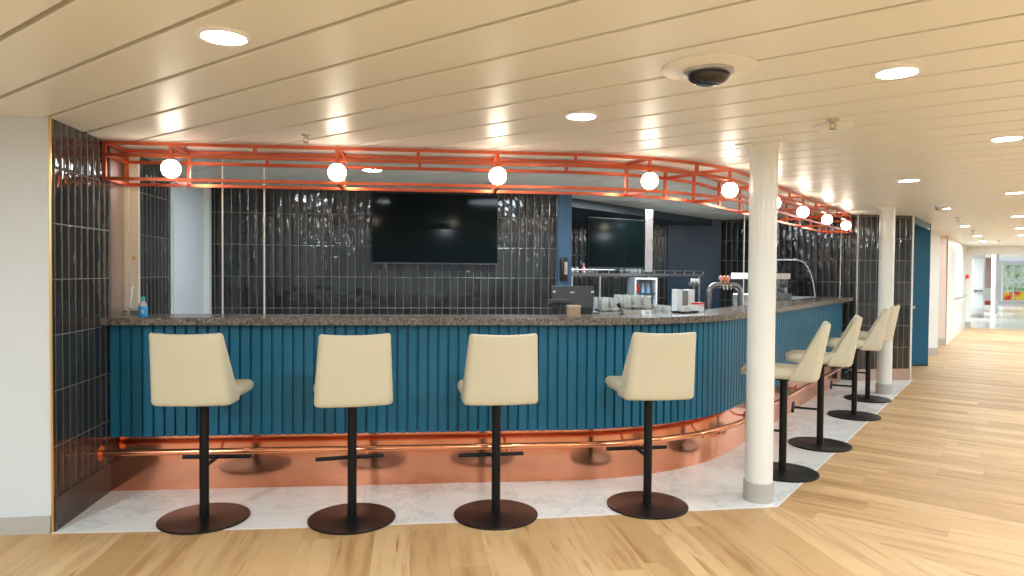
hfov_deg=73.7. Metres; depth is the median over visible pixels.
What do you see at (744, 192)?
pole
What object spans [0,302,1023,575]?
floor
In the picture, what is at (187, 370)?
bar stool
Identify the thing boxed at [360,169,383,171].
recessed light
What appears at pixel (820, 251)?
wall
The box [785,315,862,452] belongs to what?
bar stool
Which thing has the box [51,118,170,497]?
wall
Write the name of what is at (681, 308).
mug
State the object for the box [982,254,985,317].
trim
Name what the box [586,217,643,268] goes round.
television
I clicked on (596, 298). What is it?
tumbler
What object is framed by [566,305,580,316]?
cardboard box
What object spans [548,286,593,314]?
till
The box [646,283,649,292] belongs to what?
drink bottle
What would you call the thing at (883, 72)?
diffuser
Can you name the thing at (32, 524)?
baseboard
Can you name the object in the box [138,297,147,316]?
sanitizer bottle
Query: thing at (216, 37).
diffuser
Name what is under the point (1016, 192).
recessed light
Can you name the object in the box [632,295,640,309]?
tumbler
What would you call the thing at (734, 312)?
countertop
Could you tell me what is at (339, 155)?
light
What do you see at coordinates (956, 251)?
wall
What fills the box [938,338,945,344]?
baseboard
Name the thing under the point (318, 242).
wall
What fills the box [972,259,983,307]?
door
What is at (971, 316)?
baseboard
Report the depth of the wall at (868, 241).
8.72 m
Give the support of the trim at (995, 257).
on the floor
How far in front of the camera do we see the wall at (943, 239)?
13.22 m
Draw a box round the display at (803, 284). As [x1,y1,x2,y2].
[776,259,817,299]
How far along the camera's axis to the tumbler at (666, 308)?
5.17 m
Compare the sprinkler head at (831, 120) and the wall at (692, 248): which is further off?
the wall at (692, 248)
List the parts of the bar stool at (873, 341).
seat, plate, backrest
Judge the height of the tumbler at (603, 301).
0.104 m
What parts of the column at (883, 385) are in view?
ceiling plate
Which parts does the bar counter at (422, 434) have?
foot rail, kick plate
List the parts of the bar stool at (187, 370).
backrest, plate, seat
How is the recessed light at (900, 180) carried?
in the ceiling at (492, 75)
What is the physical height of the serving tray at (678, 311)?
0.014 m
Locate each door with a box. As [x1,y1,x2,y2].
[172,200,203,313]
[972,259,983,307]
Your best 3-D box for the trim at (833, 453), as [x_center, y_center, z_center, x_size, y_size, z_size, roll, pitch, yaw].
[1.940,1.240,5.385,9.198,0.004,1.862,0,2,-35]
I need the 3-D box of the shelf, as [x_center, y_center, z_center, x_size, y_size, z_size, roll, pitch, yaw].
[1.387,0.489,7.665,2.415,1.385,0.220,-1,2,-43]
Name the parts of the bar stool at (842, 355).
seat, plate, backrest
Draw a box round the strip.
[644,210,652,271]
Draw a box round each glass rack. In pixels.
[593,307,620,313]
[619,305,653,313]
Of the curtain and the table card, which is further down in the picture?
the table card
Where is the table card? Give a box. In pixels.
[640,310,651,315]
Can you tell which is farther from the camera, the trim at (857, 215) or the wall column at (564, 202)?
the trim at (857, 215)
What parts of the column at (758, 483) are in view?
ceiling plate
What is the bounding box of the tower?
[689,275,742,308]
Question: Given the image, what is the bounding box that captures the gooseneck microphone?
[616,303,624,314]
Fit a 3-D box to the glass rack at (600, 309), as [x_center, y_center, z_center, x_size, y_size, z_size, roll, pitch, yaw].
[0.706,0.165,5.184,0.160,0.042,0.312,0,1,-8]
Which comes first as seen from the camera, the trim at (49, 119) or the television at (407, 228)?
the trim at (49, 119)
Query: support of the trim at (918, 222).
attached to the wall at (922, 238)
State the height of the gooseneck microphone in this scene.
0.082 m
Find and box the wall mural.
[1001,263,1023,301]
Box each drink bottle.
[641,283,644,292]
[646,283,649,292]
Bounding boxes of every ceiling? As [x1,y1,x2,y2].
[0,0,1023,257]
[572,198,711,225]
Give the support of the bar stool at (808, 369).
on the floor
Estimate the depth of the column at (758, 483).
4.00 m
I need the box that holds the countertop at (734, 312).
[100,297,852,324]
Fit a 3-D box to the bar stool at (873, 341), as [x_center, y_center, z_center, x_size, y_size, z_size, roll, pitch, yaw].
[3.279,0.708,6.510,0.547,1.032,0.466,1,1,26]
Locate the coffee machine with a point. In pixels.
(738, 277)
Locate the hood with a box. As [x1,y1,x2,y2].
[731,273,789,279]
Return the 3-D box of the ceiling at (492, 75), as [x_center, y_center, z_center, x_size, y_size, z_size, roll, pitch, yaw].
[13.671,-1.092,17.117,42.504,0.103,59.812,1,2,37]
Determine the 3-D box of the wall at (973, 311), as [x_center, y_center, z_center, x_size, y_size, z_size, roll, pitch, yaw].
[14.323,-0.115,22.107,1.723,2.120,0.200,0,1,0]
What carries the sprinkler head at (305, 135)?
attached to the ceiling at (492, 75)
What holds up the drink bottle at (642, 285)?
on the fridge
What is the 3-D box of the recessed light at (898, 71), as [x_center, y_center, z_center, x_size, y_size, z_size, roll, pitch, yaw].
[1.438,-0.805,2.551,0.174,0.008,0.174,0,1,-8]
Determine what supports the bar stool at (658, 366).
on the floor
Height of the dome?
0.096 m
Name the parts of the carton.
lid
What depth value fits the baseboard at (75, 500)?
3.78 m
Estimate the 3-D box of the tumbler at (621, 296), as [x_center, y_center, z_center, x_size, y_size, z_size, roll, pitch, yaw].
[0.847,0.105,5.165,0.068,0.104,0.066,0,1,-8]
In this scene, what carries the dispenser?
on the countertop
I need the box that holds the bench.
[984,300,990,306]
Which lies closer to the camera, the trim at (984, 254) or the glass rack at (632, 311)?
the glass rack at (632, 311)
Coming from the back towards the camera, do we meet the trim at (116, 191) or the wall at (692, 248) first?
the wall at (692, 248)
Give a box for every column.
[556,195,571,285]
[735,140,792,503]
[873,206,901,394]
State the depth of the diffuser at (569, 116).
3.31 m
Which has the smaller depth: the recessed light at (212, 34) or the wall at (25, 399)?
the recessed light at (212, 34)
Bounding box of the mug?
[679,306,685,311]
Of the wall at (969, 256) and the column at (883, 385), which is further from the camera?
the wall at (969, 256)
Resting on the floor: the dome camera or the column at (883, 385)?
the column at (883, 385)
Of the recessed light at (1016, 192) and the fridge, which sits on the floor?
the fridge
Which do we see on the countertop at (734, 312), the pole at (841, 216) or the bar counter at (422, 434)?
the pole at (841, 216)
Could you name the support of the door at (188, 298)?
attached to the lining
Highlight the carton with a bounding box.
[691,302,704,311]
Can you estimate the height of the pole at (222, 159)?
2.110 m
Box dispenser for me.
[672,289,694,310]
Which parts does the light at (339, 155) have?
globe lamp, globe lamp, rail, rail, rail, rail, globe lamp, globe lamp, globe lamp, globe lamp, globe lamp, globe lamp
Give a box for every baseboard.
[0,516,50,535]
[54,463,110,531]
[857,369,909,380]
[912,364,927,365]
[928,348,937,355]
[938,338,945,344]
[965,322,970,326]
[970,315,982,317]
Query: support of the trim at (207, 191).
attached to the wall at (80, 196)
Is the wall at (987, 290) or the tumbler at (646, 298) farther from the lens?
the wall at (987, 290)
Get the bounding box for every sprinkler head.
[300,133,310,142]
[826,118,838,129]
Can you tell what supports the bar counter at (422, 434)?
on the floor
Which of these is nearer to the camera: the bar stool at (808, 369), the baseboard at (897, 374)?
the bar stool at (808, 369)
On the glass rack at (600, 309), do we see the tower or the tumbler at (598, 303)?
the tumbler at (598, 303)
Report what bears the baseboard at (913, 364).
attached to the wall at (922, 238)
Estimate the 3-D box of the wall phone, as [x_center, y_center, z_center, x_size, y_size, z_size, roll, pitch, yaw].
[0.497,-0.178,6.510,0.075,0.220,0.075,0,1,-8]
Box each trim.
[48,118,54,532]
[51,380,911,533]
[109,147,123,315]
[204,183,211,313]
[855,215,858,314]
[909,216,914,379]
[914,216,929,229]
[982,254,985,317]
[991,254,999,313]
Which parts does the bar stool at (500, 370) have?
seat, plate, backrest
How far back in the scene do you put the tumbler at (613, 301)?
5.05 m
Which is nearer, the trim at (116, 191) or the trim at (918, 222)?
the trim at (116, 191)
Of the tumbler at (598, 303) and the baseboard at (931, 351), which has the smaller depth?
the tumbler at (598, 303)
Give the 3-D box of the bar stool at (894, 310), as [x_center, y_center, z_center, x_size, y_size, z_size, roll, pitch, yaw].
[3.870,0.692,7.396,0.547,1.032,0.466,2,2,39]
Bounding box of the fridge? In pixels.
[626,277,656,304]
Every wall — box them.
[0,116,51,531]
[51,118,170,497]
[211,184,556,314]
[571,219,720,310]
[719,215,856,379]
[857,215,912,368]
[913,224,930,363]
[928,230,939,347]
[938,236,947,337]
[945,236,966,344]
[965,254,971,321]
[970,254,983,314]
[985,261,1023,301]
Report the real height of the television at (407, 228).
0.655 m
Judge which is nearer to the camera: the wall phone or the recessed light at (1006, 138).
the recessed light at (1006, 138)
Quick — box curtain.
[985,257,991,287]
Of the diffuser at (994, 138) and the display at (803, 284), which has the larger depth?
the display at (803, 284)
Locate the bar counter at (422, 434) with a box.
[96,303,843,490]
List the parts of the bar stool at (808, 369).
seat, plate, backrest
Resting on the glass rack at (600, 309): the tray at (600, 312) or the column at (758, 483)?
the tray at (600, 312)
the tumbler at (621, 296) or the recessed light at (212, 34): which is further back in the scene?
the tumbler at (621, 296)
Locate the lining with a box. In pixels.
[170,173,203,313]
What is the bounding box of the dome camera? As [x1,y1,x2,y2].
[661,53,757,86]
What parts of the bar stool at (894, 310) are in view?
seat, plate, backrest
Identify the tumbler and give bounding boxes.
[594,297,602,310]
[597,298,600,311]
[600,298,608,311]
[610,298,618,311]
[620,295,622,308]
[623,295,631,309]
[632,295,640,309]
[642,295,650,309]
[654,305,661,312]
[663,305,670,312]
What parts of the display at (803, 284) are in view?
curved glass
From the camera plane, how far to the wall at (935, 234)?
11.46 m
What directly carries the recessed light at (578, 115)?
in the ceiling at (492, 75)
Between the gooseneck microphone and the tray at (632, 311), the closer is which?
the gooseneck microphone
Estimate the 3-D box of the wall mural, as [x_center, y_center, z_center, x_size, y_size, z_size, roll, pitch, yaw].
[24.652,-0.263,32.998,2.009,1.830,0.071,0,1,0]
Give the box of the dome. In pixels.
[932,204,946,210]
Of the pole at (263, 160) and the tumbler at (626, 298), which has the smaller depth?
the pole at (263, 160)
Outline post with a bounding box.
[123,149,140,313]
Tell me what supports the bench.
on the floor
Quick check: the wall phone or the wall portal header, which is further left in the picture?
the wall phone
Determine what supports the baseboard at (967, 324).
attached to the wall at (969, 256)
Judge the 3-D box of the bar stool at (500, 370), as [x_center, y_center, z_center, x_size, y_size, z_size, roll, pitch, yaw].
[-0.085,0.745,3.773,0.466,1.032,0.547,0,1,-9]
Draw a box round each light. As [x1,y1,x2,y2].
[102,141,851,233]
[194,26,251,45]
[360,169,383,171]
[563,111,598,119]
[871,64,923,78]
[897,179,921,181]
[988,135,1023,141]
[1004,191,1023,193]
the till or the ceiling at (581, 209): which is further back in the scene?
the ceiling at (581, 209)
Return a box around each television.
[371,192,497,264]
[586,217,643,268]
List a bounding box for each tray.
[593,310,620,313]
[619,309,653,313]
[671,310,698,313]
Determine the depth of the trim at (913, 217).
8.77 m
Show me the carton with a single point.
(696, 306)
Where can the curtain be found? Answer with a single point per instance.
(988, 265)
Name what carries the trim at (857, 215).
attached to the wall at (820, 251)
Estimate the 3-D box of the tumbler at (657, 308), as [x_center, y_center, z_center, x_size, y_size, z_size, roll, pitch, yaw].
[1.107,0.185,5.187,0.068,0.104,0.066,0,1,-8]
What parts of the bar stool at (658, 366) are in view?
seat, plate, backrest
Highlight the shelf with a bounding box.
[571,269,703,301]
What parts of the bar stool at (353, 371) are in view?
plate, backrest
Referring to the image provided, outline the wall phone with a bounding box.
[560,258,567,280]
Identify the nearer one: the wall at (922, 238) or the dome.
the dome
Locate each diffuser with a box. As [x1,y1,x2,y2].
[201,31,245,43]
[567,114,594,119]
[877,68,917,77]
[993,137,1021,140]
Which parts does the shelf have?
support leg, gallery rail, support leg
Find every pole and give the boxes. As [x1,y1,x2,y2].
[222,159,222,313]
[263,160,264,313]
[743,192,745,304]
[839,216,841,296]
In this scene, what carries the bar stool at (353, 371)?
on the floor
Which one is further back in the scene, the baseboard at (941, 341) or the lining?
the baseboard at (941, 341)
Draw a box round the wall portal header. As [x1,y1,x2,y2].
[967,246,1023,254]
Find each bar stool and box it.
[149,333,253,534]
[307,333,394,534]
[454,333,537,530]
[605,332,695,519]
[741,321,830,482]
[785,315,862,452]
[827,308,889,420]
[839,305,899,402]
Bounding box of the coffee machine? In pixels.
[731,273,791,305]
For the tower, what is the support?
on the countertop
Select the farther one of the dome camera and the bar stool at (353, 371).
the bar stool at (353, 371)

